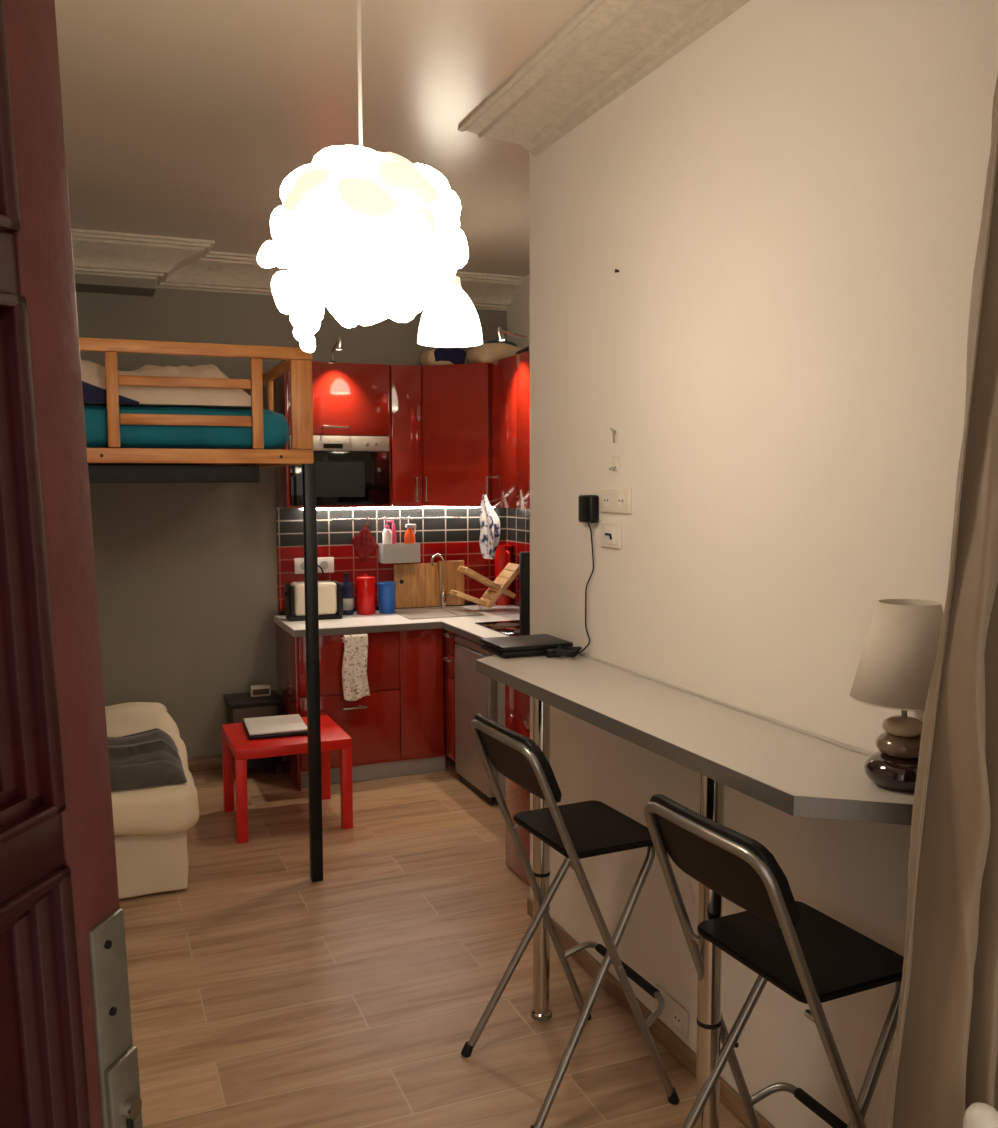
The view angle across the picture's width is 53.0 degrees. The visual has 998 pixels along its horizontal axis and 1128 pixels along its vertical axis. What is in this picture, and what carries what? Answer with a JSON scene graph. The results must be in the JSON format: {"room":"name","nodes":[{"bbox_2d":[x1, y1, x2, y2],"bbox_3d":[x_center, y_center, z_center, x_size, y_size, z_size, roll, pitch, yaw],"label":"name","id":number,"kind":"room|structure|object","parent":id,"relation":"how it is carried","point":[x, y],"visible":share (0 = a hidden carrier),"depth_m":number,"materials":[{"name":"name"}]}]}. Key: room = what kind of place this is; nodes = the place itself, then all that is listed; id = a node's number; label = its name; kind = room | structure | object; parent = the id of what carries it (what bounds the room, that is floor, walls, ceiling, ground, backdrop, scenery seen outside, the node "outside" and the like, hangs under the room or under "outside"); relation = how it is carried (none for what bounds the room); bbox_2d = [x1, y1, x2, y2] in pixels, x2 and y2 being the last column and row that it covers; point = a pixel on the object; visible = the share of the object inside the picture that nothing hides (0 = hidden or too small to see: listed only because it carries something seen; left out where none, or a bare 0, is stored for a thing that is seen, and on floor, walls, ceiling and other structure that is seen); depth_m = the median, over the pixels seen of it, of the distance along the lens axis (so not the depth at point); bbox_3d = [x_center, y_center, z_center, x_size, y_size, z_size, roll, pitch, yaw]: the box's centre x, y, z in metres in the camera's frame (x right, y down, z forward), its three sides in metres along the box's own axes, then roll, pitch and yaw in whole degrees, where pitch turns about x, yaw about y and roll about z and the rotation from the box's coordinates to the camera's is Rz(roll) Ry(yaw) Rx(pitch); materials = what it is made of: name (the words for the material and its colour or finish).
{"room":"studio apartment","nodes":[
{"label":"studio apartment","id":0,"kind":"room"},
{"bbox_2d":[74,274,155,296],"bbox_3d":[-2.645,-1.569,5.176,1.630,0.215,0.250,-2,5,-22],"label":"beam","id":1,"kind":"structure","parent":0,"point":[83,282],"depth_m":5.34,"materials":[{"name":"grey paint"}]},
{"bbox_2d":[76,288,506,757],"bbox_3d":[-1.759,-0.255,5.838,3.880,2.950,0.100,-2,5,-22],"label":"wall","id":2,"kind":"structure","parent":0,"point":[186,573],"depth_m":5.80,"materials":[{"name":"grey paint"}]},
{"bbox_2d":[188,754,221,771],"bbox_3d":[-2.385,1.201,5.638,2.270,0.085,0.014,-2,5,-22],"label":"baseboard","id":3,"kind":"structure","parent":2,"relation":"attached to","point":[213,762],"depth_m":5.90,"materials":[{"name":"wood"}]},
{"bbox_2d":[71,229,523,310],"bbox_3d":[-1.598,-1.621,5.451,3.780,0.165,0.530,-2,5,-22],"label":"trim","id":4,"kind":"structure","parent":2,"relation":"attached to","point":[174,262],"depth_m":5.47,"materials":[{"name":"paint"}]},
{"bbox_2d":[294,558,303,573],"bbox_3d":[-1.203,0.008,5.971,0.055,0.091,0.095,-2,5,-22],"label":"socket","id":5,"kind":"object","parent":2,"relation":"attached to","point":[298,562],"depth_m":6.01,"materials":[{"name":"white plastic"}]},
{"bbox_2d":[317,557,333,580],"bbox_3d":[-1.056,0.025,6.033,0.097,0.139,0.095,-2,5,-22],"label":"socket","id":6,"kind":"object","parent":2,"relation":"attached to","point":[325,564],"depth_m":6.07,"materials":[{"name":"white plastic"}]},
{"bbox_2d":[320,561,328,569],"bbox_3d":[-1.060,0.007,6.069,0.052,0.052,0.002,-2,5,-22],"label":"outlet","id":7,"kind":"object","parent":6,"relation":"attached to","point":[324,564],"depth_m":6.07,"materials":[{"name":"grey plastic"}]},
{"bbox_2d":[273,360,391,507],"bbox_3d":[-0.967,-0.745,5.842,0.614,0.820,0.391,-2,5,-22],"label":"upper cabinet","id":8,"kind":"object","parent":2,"relation":"attached to","point":[349,399],"visible":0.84,"depth_m":5.70,"materials":[{"name":"red laminate"}]},
{"bbox_2d":[330,337,342,361],"bbox_3d":[-0.914,-1.200,5.610,0.039,0.124,0.206,-2,5,-22],"label":"spotlight","id":9,"kind":"object","parent":8,"relation":"attached to","point":[339,345],"visible":0.99,"depth_m":5.52,"materials":[{"name":"silver metal"}]},
{"bbox_2d":[289,435,389,505],"bbox_3d":[-0.966,-0.547,5.863,0.574,0.394,0.352,-2,5,-22],"label":"microwave oven","id":10,"kind":"object","parent":8,"relation":"in","point":[350,470],"visible":0.81,"depth_m":5.72,"materials":[{"name":"black plastic"}]},
{"bbox_2d":[276,507,506,546],"bbox_3d":[-0.635,-0.252,6.242,1.495,0.250,0.010,-2,5,-22],"label":"wall tiles","id":11,"kind":"structure","parent":2,"relation":"attached to","point":[289,521],"depth_m":6.20,"materials":[{"name":"black tile"}]},
{"bbox_2d":[277,541,506,614],"bbox_3d":[-0.634,0.077,6.269,1.495,0.410,0.010,-2,5,-22],"label":"wall tiles","id":12,"kind":"object","parent":2,"relation":"attached to","point":[346,558],"depth_m":6.20,"materials":[{"name":"red tile"}]},
{"bbox_2d":[332,516,459,520],"bbox_3d":[-0.635,-0.282,6.206,0.820,0.015,0.050,-2,5,-22],"label":"rail","id":13,"kind":"object","parent":2,"relation":"attached to","point":[451,517],"visible":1,"depth_m":6.18,"materials":[{"name":"silver metal"}]},
{"bbox_2d":[351,517,377,561],"bbox_3d":[-0.822,-0.148,6.114,0.176,0.278,0.024,-2,5,-22],"label":"pot holder","id":14,"kind":"object","parent":13,"relation":"hanging from","point":[364,543],"visible":1,"depth_m":6.11,"materials":[{"name":"red fabric"}]},
{"bbox_2d":[378,516,419,563],"bbox_3d":[-0.616,-0.152,6.163,0.237,0.283,0.115,-2,5,-22],"label":"basket","id":15,"kind":"object","parent":13,"relation":"hanging from","point":[398,552],"visible":0.92,"depth_m":6.12,"materials":[{"name":"grey plastic"}]},
{"bbox_2d":[382,520,393,543],"bbox_3d":[-0.680,-0.140,6.129,0.067,0.256,0.057,-2,5,-22],"label":"soap bottle","id":16,"kind":"object","parent":15,"relation":"in","point":[387,534],"visible":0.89,"depth_m":6.11,"materials":[{"name":"white plastic"}]},
{"bbox_2d":[391,523,395,543],"bbox_3d":[-0.648,-0.133,6.159,0.034,0.238,0.034,-2,5,-22],"label":"tube","id":17,"kind":"object","parent":15,"relation":"in","point":[393,531],"visible":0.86,"depth_m":6.14,"materials":[{"name":"pink plastic"}]},
{"bbox_2d":[378,542,419,563],"bbox_3d":[-0.616,-0.070,6.170,0.237,0.118,0.115,-2,5,-22],"label":"tub","id":18,"kind":"object","parent":15,"relation":"in","point":[398,552],"depth_m":6.12,"materials":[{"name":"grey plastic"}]},
{"bbox_2d":[404,524,415,543],"bbox_3d":[-0.549,-0.132,6.190,0.075,0.230,0.067,-2,5,-22],"label":"spray bottle","id":19,"kind":"object","parent":15,"relation":"in","point":[409,537],"visible":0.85,"depth_m":6.16,"materials":[{"name":"orange plastic"}]},
{"bbox_2d":[390,365,421,506],"bbox_3d":[-0.595,-0.758,5.994,0.186,0.820,0.391,-2,5,-22],"label":"upper cabinet","id":20,"kind":"object","parent":2,"relation":"attached to","point":[405,380],"visible":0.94,"depth_m":5.84,"materials":[{"name":"red laminate"}]},
{"bbox_2d":[421,363,489,506],"bbox_3d":[-0.146,-0.764,6.039,0.685,0.820,0.649,-2,5,-22],"label":"upper cabinet","id":21,"kind":"object","parent":2,"relation":"attached to","point":[454,397],"visible":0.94,"depth_m":5.80,"materials":[{"name":"red laminate"}]},
{"bbox_2d":[302,506,476,509],"bbox_3d":[-0.591,-0.354,6.197,1.280,0.020,0.030,-2,5,-22],"label":"light","id":22,"kind":"object","parent":21,"relation":"attached to","point":[331,508],"visible":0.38,"depth_m":6.14,"materials":[{"name":"white"}]},
{"bbox_2d":[421,347,466,365],"bbox_3d":[-0.323,-1.224,5.947,0.259,0.117,0.218,-2,5,-22],"label":"bag","id":23,"kind":"object","parent":21,"relation":"on","point":[456,355],"visible":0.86,"depth_m":5.87,"materials":[{"name":"beige fabric"}]},
{"bbox_2d":[467,343,524,362],"bbox_3d":[0.024,-1.216,5.862,0.392,0.133,0.277,-2,5,-22],"label":"cloth bag","id":24,"kind":"object","parent":21,"relation":"on","point":[487,352],"visible":0.48,"depth_m":5.72,"materials":[{"name":"beige fabric"}]},
{"bbox_2d":[487,340,516,346],"bbox_3d":[-0.013,-1.276,6.186,0.244,0.195,0.311,-2,5,-22],"label":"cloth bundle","id":25,"kind":"object","parent":21,"relation":"on","point":[491,341],"visible":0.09,"depth_m":6.05,"materials":[{"name":"fabric"}]},
{"bbox_2d":[55,0,589,275],"bbox_3d":[-0.404,-1.505,2.541,3.980,0.080,7.020,-2,5,-22],"label":"ceiling","id":26,"kind":"structure","parent":0,"point":[190,119],"depth_m":3.29,"materials":[{"name":"paint"}]},
{"bbox_2d":[257,0,468,352],"bbox_3d":[-0.285,-0.935,2.075,0.367,0.977,0.366,4,7,44],"label":"pendant lamp","id":27,"kind":"object","parent":26,"relation":"hanging from","point":[369,236],"visible":1,"depth_m":1.99,"materials":[{"name":"white paper"}]},
{"bbox_2d":[417,276,482,347],"bbox_3d":[-0.233,-1.347,4.729,0.311,0.597,0.311,-2,5,-22],"label":"bell pendant","id":28,"kind":"object","parent":26,"relation":"hanging from","point":[453,321],"visible":0.73,"depth_m":4.64,"materials":[{"name":"white plastic"}]},
{"bbox_2d":[119,744,745,1127],"bbox_3d":[-0.394,1.515,2.793,3.980,0.080,7.020,-2,5,-22],"label":"floor","id":29,"kind":"structure","parent":0,"point":[263,994],"depth_m":3.39,"materials":[{"name":"brown wood"}]},
{"bbox_2d":[0,0,142,1127],"bbox_3d":[-0.440,0.416,0.507,0.118,2.507,0.920,1,5,11],"label":"door","id":30,"kind":"structure","parent":29,"relation":"on","point":[69,1057],"depth_m":0.77,"materials":[{"name":"red paint"}]},
{"bbox_2d":[105,702,198,898],"bbox_3d":[-2.277,1.079,4.590,1.622,0.512,1.770,-2,5,-22],"label":"sofa","id":31,"kind":"object","parent":29,"relation":"on","point":[152,824],"visible":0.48,"depth_m":4.07,"materials":[{"name":"beige fabric"}]},
{"bbox_2d":[107,728,186,790],"bbox_3d":[-1.719,0.806,4.165,0.755,0.149,0.535,-2,5,-22],"label":"throw blanket","id":32,"kind":"object","parent":31,"relation":"on","point":[151,757],"visible":0.41,"depth_m":4.09,"materials":[{"name":"grey fabric"}]},
{"bbox_2d":[79,337,322,881],"bbox_3d":[-2.021,0.199,4.662,1.975,2.242,1.869,-2,5,-22],"label":"bed","id":33,"kind":"object","parent":29,"relation":"on","point":[113,464],"visible":0.91,"depth_m":4.02,"materials":[{"name":"brown wood"}]},
{"bbox_2d":[84,405,288,448],"bbox_3d":[-2.034,-0.590,4.590,1.837,0.179,1.765,-2,5,-22],"label":"mattress","id":34,"kind":"object","parent":33,"relation":"on","point":[276,427],"visible":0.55,"depth_m":3.98,"materials":[{"name":"teal fabric"}]},
{"bbox_2d":[82,381,138,404],"bbox_3d":[-1.542,-0.676,3.842,0.302,0.118,0.034,-2,5,-25],"label":"sheet","id":35,"kind":"object","parent":34,"relation":"on","point":[91,393],"visible":0.5,"depth_m":3.83,"materials":[{"name":"blue fabric"}]},
{"bbox_2d":[80,360,250,408],"bbox_3d":[-1.734,-0.782,4.319,1.215,0.242,1.000,-2,5,-22],"label":"duvet","id":36,"kind":"object","parent":34,"relation":"on","point":[92,373],"visible":0.33,"depth_m":4.01,"materials":[{"name":"beige fabric"}]},
{"bbox_2d":[223,690,283,779],"bbox_3d":[-1.431,0.998,5.844,0.305,0.450,0.278,-2,5,-22],"label":"base cabinet","id":37,"kind":"object","parent":29,"relation":"on","point":[239,706],"visible":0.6,"depth_m":5.74,"materials":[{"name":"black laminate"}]},
{"bbox_2d":[234,756,277,766],"bbox_3d":[-1.395,1.072,5.739,0.243,0.180,0.010,-2,5,-22],"label":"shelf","id":38,"kind":"object","parent":37,"relation":"attached to","point":[267,761],"depth_m":5.76,"materials":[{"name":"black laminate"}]},
{"bbox_2d":[250,684,270,696],"bbox_3d":[-1.394,0.737,5.843,0.114,0.070,0.049,-2,5,-22],"label":"alarm clock","id":39,"kind":"object","parent":37,"relation":"on","point":[261,689],"visible":1,"depth_m":5.82,"materials":[{"name":"beige plastic"}]},
{"bbox_2d":[221,715,352,843],"bbox_3d":[-1.076,1.064,5.040,0.554,0.450,0.540,-2,5,-22],"label":"side table","id":40,"kind":"object","parent":29,"relation":"on","point":[236,743],"visible":0.91,"depth_m":4.88,"materials":[{"name":"red paint"}]},
{"bbox_2d":[242,714,306,739],"bbox_3d":[-1.130,0.821,5.052,0.295,0.032,0.350,-2,5,-19],"label":"computer","id":41,"kind":"object","parent":40,"relation":"on","point":[282,725],"visible":0.89,"depth_m":4.99,"materials":[{"name":"silver plastic"}]},
{"bbox_2d":[276,624,400,790],"bbox_3d":[-0.942,0.792,5.837,0.588,0.858,0.631,-2,5,-22],"label":"base cabinet","id":42,"kind":"object","parent":29,"relation":"on","point":[372,722],"visible":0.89,"depth_m":5.62,"materials":[{"name":"red laminate"}]},
{"bbox_2d":[342,634,369,700],"bbox_3d":[-0.796,0.573,5.530,0.156,0.368,0.041,-2,5,-22],"label":"tea towel","id":43,"kind":"object","parent":42,"relation":"hanging from","point":[354,666],"visible":1,"depth_m":5.52,"materials":[{"name":"white fabric"}]},
{"bbox_2d":[274,601,519,643],"bbox_3d":[-0.268,0.366,5.343,1.512,0.065,2.016,-2,5,-22],"label":"countertop","id":44,"kind":"structure","parent":42,"relation":"on","point":[466,627],"depth_m":5.69,"materials":[{"name":"laminate"}]},
{"bbox_2d":[284,580,342,621],"bbox_3d":[-1.089,0.211,5.838,0.328,0.216,0.170,-2,5,-22],"label":"toaster","id":45,"kind":"object","parent":44,"relation":"on","point":[330,593],"visible":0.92,"depth_m":5.78,"materials":[{"name":"beige plastic"}]},
{"bbox_2d":[342,573,353,614],"bbox_3d":[-0.913,0.179,6.016,0.074,0.250,0.073,-2,5,-22],"label":"bottle","id":46,"kind":"object","parent":44,"relation":"on","point":[348,601],"visible":0.84,"depth_m":5.99,"materials":[{"name":"blue glass"}]},
{"bbox_2d":[356,574,375,614],"bbox_3d":[-0.804,0.180,6.040,0.118,0.242,0.117,-2,5,-22],"label":"canister","id":47,"kind":"object","parent":44,"relation":"on","point":[365,585],"visible":1,"depth_m":5.99,"materials":[{"name":"red plastic"}]},
{"bbox_2d":[377,582,395,613],"bbox_3d":[-0.682,0.205,6.081,0.117,0.186,0.117,-2,5,-22],"label":"cup","id":48,"kind":"object","parent":44,"relation":"on","point":[386,590],"visible":1,"depth_m":6.04,"materials":[{"name":"plastic"}]},
{"bbox_2d":[393,563,439,607],"bbox_3d":[-0.517,0.135,6.273,0.290,0.274,0.047,-2,5,-22],"label":"chopping board","id":49,"kind":"object","parent":44,"relation":"on","point":[417,585],"visible":0.97,"depth_m":6.26,"materials":[{"name":"brown wood"}]},
{"bbox_2d":[394,606,483,619],"bbox_3d":[-0.387,0.294,6.074,0.460,0.008,0.450,-2,5,-22],"label":"sink","id":50,"kind":"object","parent":44,"relation":"in","point":[449,611],"visible":0.84,"depth_m":6.04,"materials":[{"name":"metal"}]},
{"bbox_2d":[431,553,451,606],"bbox_3d":[-0.358,0.102,6.275,0.139,0.340,0.077,0,5,-3],"label":"tap","id":51,"kind":"object","parent":44,"relation":"on","point":[443,595],"visible":0.98,"depth_m":6.28,"materials":[{"name":"silver metal"}]},
{"bbox_2d":[439,560,464,604],"bbox_3d":[-0.302,0.120,6.366,0.170,0.285,0.020,-2,5,-22],"label":"board","id":52,"kind":"object","parent":44,"relation":"on","point":[453,578],"visible":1,"depth_m":6.36,"materials":[{"name":"brown wood"}]},
{"bbox_2d":[450,563,518,608],"bbox_3d":[-0.081,0.138,6.171,0.428,0.267,0.180,-2,5,-22],"label":"dish rack","id":53,"kind":"object","parent":44,"relation":"on","point":[493,586],"visible":0.98,"depth_m":6.14,"materials":[{"name":"brown wood"}]},
{"bbox_2d":[475,620,519,635],"bbox_3d":[0.203,0.345,5.437,0.495,0.007,0.580,-2,5,-22],"label":"cooktop","id":54,"kind":"object","parent":44,"relation":"in","point":[512,627],"visible":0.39,"depth_m":5.46,"materials":[{"name":"black glass"}]},
{"bbox_2d":[494,545,511,605],"bbox_3d":[0.036,0.074,6.427,0.120,0.384,0.178,-2,5,-22],"label":"jug","id":55,"kind":"object","parent":44,"relation":"on","point":[502,558],"visible":0.64,"depth_m":6.40,"materials":[{"name":"plastic"}]},
{"bbox_2d":[519,552,529,635],"bbox_3d":[0.434,0.185,4.408,0.715,0.494,0.170,-2,5,-22],"label":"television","id":56,"kind":"object","parent":44,"relation":"on","point":[524,557],"visible":0.09,"depth_m":4.28,"materials":[{"name":"black plastic"}]},
{"bbox_2d":[301,754,444,787],"bbox_3d":[-0.716,1.182,5.722,0.856,0.099,0.016,-2,5,-22],"label":"plinth","id":57,"kind":"object","parent":29,"relation":"on","point":[431,764],"visible":0.79,"depth_m":5.75,"materials":[{"name":"grey plastic"}]},
{"bbox_2d":[399,628,443,760],"bbox_3d":[-0.547,0.726,6.008,0.267,0.758,0.585,-2,5,-22],"label":"base cabinet","id":58,"kind":"object","parent":29,"relation":"on","point":[421,665],"visible":0.72,"depth_m":5.74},
{"bbox_2d":[441,629,456,760],"bbox_3d":[-0.035,0.739,5.838,0.618,0.758,0.156,-2,5,-22],"label":"base cabinet","id":59,"kind":"object","parent":29,"relation":"on","point":[449,637],"visible":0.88,"depth_m":5.70,"materials":[{"name":"red laminate"}]},
{"bbox_2d":[455,635,504,805],"bbox_3d":[0.110,0.823,5.531,0.588,0.840,0.520,-2,5,-22],"label":"fridge","id":60,"kind":"object","parent":29,"relation":"on","point":[475,692],"visible":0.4,"depth_m":5.41,"materials":[{"name":"grey metal"}]},
{"bbox_2d":[505,685,529,885],"bbox_3d":[0.494,0.887,4.385,0.860,0.900,0.387,-2,5,-22],"label":"base cabinet","id":61,"kind":"object","parent":29,"relation":"on","point":[517,703],"visible":0.1,"depth_m":4.28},
{"bbox_2d":[461,714,679,1127],"bbox_3d":[0.185,0.950,2.825,0.456,1.048,0.505,-2,5,-25],"label":"bar stool","id":62,"kind":"object","parent":29,"relation":"on","point":[591,828],"visible":0.97,"depth_m":2.73,"materials":[{"name":"silver metal"}]},
{"bbox_2d":[476,653,914,1127],"bbox_3d":[0.392,0.919,2.755,0.372,1.108,2.132,-2,5,-22],"label":"breakfast bar","id":63,"kind":"object","parent":29,"relation":"on","point":[795,771],"visible":0.88,"depth_m":2.30,"materials":[{"name":"grey laminate"}]},
{"bbox_2d":[480,634,572,657],"bbox_3d":[0.094,0.288,3.510,0.266,0.042,0.218,-2,5,-22],"label":"laptop","id":64,"kind":"object","parent":63,"relation":"on","point":[524,645],"visible":0.85,"depth_m":3.44,"materials":[{"name":"black plastic"}]},
{"bbox_2d":[478,654,914,803],"bbox_3d":[0.391,0.394,2.711,0.368,0.038,2.127,-2,5,-22],"label":"countertop","id":65,"kind":"structure","parent":63,"relation":"on","point":[795,763],"depth_m":2.41,"materials":[{"name":"grey laminate"}]},
{"bbox_2d":[849,599,943,791],"bbox_3d":[0.798,0.254,1.958,0.211,0.362,0.211,-2,5,-22],"label":"table lamp","id":66,"kind":"object","parent":63,"relation":"on","point":[895,668],"visible":0.77,"depth_m":1.90,"materials":[{"name":"fabric"}]},
{"bbox_2d":[644,794,903,1127],"bbox_3d":[0.578,1.010,2.094,0.456,1.048,0.505,-2,5,-25],"label":"bar stool","id":67,"kind":"object","parent":29,"relation":"on","point":[806,953],"visible":0.91,"depth_m":2.02,"materials":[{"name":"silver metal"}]},
{"bbox_2d":[963,1102,997,1127],"bbox_3d":[0.697,1.178,1.469,0.084,0.803,0.084,-2,5,-22],"label":"pipe","id":68,"kind":"object","parent":29,"relation":"on","point":[977,1115],"visible":1,"depth_m":1.43,"materials":[{"name":"white plastic"}]},
{"bbox_2d":[507,274,529,606],"bbox_3d":[0.562,-0.228,5.425,0.100,2.950,2.630,-2,5,-22],"label":"wall","id":69,"kind":"structure","parent":0,"point":[518,312],"depth_m":6.22,"materials":[{"name":"beige paint"}]},
{"bbox_2d":[486,351,529,508],"bbox_3d":[0.254,-0.714,5.421,0.416,0.820,0.792,-2,5,-22],"label":"upper cabinet","id":70,"kind":"object","parent":69,"relation":"attached to","point":[509,377],"visible":0.36,"depth_m":5.44,"materials":[{"name":"red laminate"}]},
{"bbox_2d":[480,494,499,558],"bbox_3d":[-0.058,-0.210,5.631,0.085,0.360,0.231,-2,5,-22],"label":"cloth","id":71,"kind":"object","parent":70,"relation":"hanging from","point":[489,520],"visible":1,"depth_m":5.60,"materials":[{"name":"white fabric"}]},
{"bbox_2d":[496,327,529,350],"bbox_3d":[0.082,-1.171,5.231,0.206,0.124,0.040,-2,5,-22],"label":"spotlight","id":72,"kind":"object","parent":70,"relation":"attached to","point":[500,337],"visible":0.77,"depth_m":5.19,"materials":[{"name":"silver metal"}]},
{"bbox_2d":[515,346,528,354],"bbox_3d":[0.199,-1.165,5.539,0.168,0.069,0.242,-2,5,-22],"label":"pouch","id":73,"kind":"object","parent":70,"relation":"on","point":[525,349],"visible":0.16,"depth_m":5.50,"materials":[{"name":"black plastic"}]},
{"bbox_2d":[506,508,529,543],"bbox_3d":[0.532,-0.182,5.356,0.010,0.250,2.520,-2,5,-22],"label":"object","id":74,"kind":"structure","parent":69,"relation":"attached to","point":[518,520],"depth_m":6.34,"materials":[{"name":"black tile"}]},
{"bbox_2d":[507,541,529,605],"bbox_3d":[0.533,0.147,5.384,0.010,0.410,2.520,-2,5,-22],"label":"wall tiles","id":75,"kind":"object","parent":69,"relation":"attached to","point":[517,547],"depth_m":6.40,"materials":[{"name":"red tile"}]},
{"bbox_2d":[530,0,997,1127],"bbox_3d":[0.998,0.071,1.822,0.100,2.950,4.390,-2,5,-22],"label":"wall","id":76,"kind":"structure","parent":0,"point":[787,208],"depth_m":2.50,"materials":[{"name":"beige paint"}]},
{"bbox_2d":[546,495,598,657],"bbox_3d":[0.256,0.043,3.374,0.188,0.552,0.096,2,5,27],"label":"power adapter","id":77,"kind":"object","parent":76,"relation":"attached to","point":[588,505],"visible":1,"depth_m":3.33,"materials":[{"name":"black plastic"}]},
{"bbox_2d":[458,0,750,156],"bbox_3d":[0.818,-1.357,1.603,0.300,0.068,4.340,-2,5,-22],"label":"trim","id":78,"kind":"structure","parent":76,"relation":"attached to","point":[607,47],"depth_m":2.94,"materials":[{"name":"paint"}]},
{"bbox_2d":[601,521,621,548],"bbox_3d":[0.355,-0.093,3.216,0.022,0.083,0.125,-2,5,-22],"label":"wall socket","id":79,"kind":"object","parent":76,"relation":"attached to","point":[611,532],"visible":1,"depth_m":3.20,"materials":[{"name":"beige plastic"}]},
{"bbox_2d":[610,428,615,442],"bbox_3d":[0.361,-0.408,3.170,0.017,0.048,0.043,1,5,16],"label":"wall hook","id":80,"kind":"object","parent":76,"relation":"attached to","point":[612,430],"visible":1,"depth_m":3.15,"materials":[{"name":"metal"}]},
{"bbox_2d":[609,457,618,470],"bbox_3d":[0.362,-0.319,3.179,0.022,0.045,0.045,-2,5,-22],"label":"hook","id":81,"kind":"object","parent":76,"relation":"attached to","point":[614,460],"visible":1,"depth_m":3.17,"materials":[{"name":"beige plastic"}]},
{"bbox_2d":[600,488,630,513],"bbox_3d":[0.369,-0.202,3.183,0.013,0.080,0.190,-2,5,-22],"label":"wall socket","id":82,"kind":"object","parent":76,"relation":"attached to","point":[612,500],"visible":1,"depth_m":3.17,"materials":[{"name":"beige plastic"}]},
{"bbox_2d":[603,493,609,506],"bbox_3d":[0.347,-0.206,3.226,0.003,0.044,0.044,-2,5,-22],"label":"outlet","id":83,"kind":"object","parent":82,"relation":"attached to","point":[606,496],"depth_m":3.22,"materials":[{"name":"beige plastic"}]},
{"bbox_2d":[617,494,624,507],"bbox_3d":[0.384,-0.199,3.138,0.003,0.044,0.044,-2,5,-22],"label":"outlet","id":84,"kind":"object","parent":82,"relation":"attached to","point":[620,497],"depth_m":3.14,"materials":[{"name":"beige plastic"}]},
{"bbox_2d":[527,898,774,1127],"bbox_3d":[0.893,1.500,2.058,0.014,0.062,4.090,-2,5,-22],"label":"baseboard","id":85,"kind":"structure","parent":76,"relation":"attached to","point":[730,1098],"depth_m":3.02,"materials":[{"name":"wood"}]},
{"bbox_2d":[654,984,688,1038],"bbox_3d":[0.511,1.331,2.977,0.013,0.080,0.180,-2,5,-22],"label":"wall socket","id":86,"kind":"object","parent":76,"relation":"attached to","point":[673,1012],"visible":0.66,"depth_m":2.95,"materials":[{"name":"beige plastic"}]},
{"bbox_2d":[673,1011,681,1026],"bbox_3d":[0.524,1.334,2.934,0.003,0.044,0.044,-2,5,-22],"label":"outlet","id":87,"kind":"object","parent":86,"relation":"attached to","point":[677,1015],"depth_m":2.93,"materials":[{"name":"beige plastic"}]},
{"bbox_2d":[878,75,997,1127],"bbox_3d":[0.792,0.243,1.571,0.470,2.590,0.183,-2,5,-22],"label":"curtain","id":88,"kind":"object","parent":76,"relation":"hanging from","point":[944,1059],"visible":0.98,"depth_m":1.53,"materials":[{"name":"beige fabric"}]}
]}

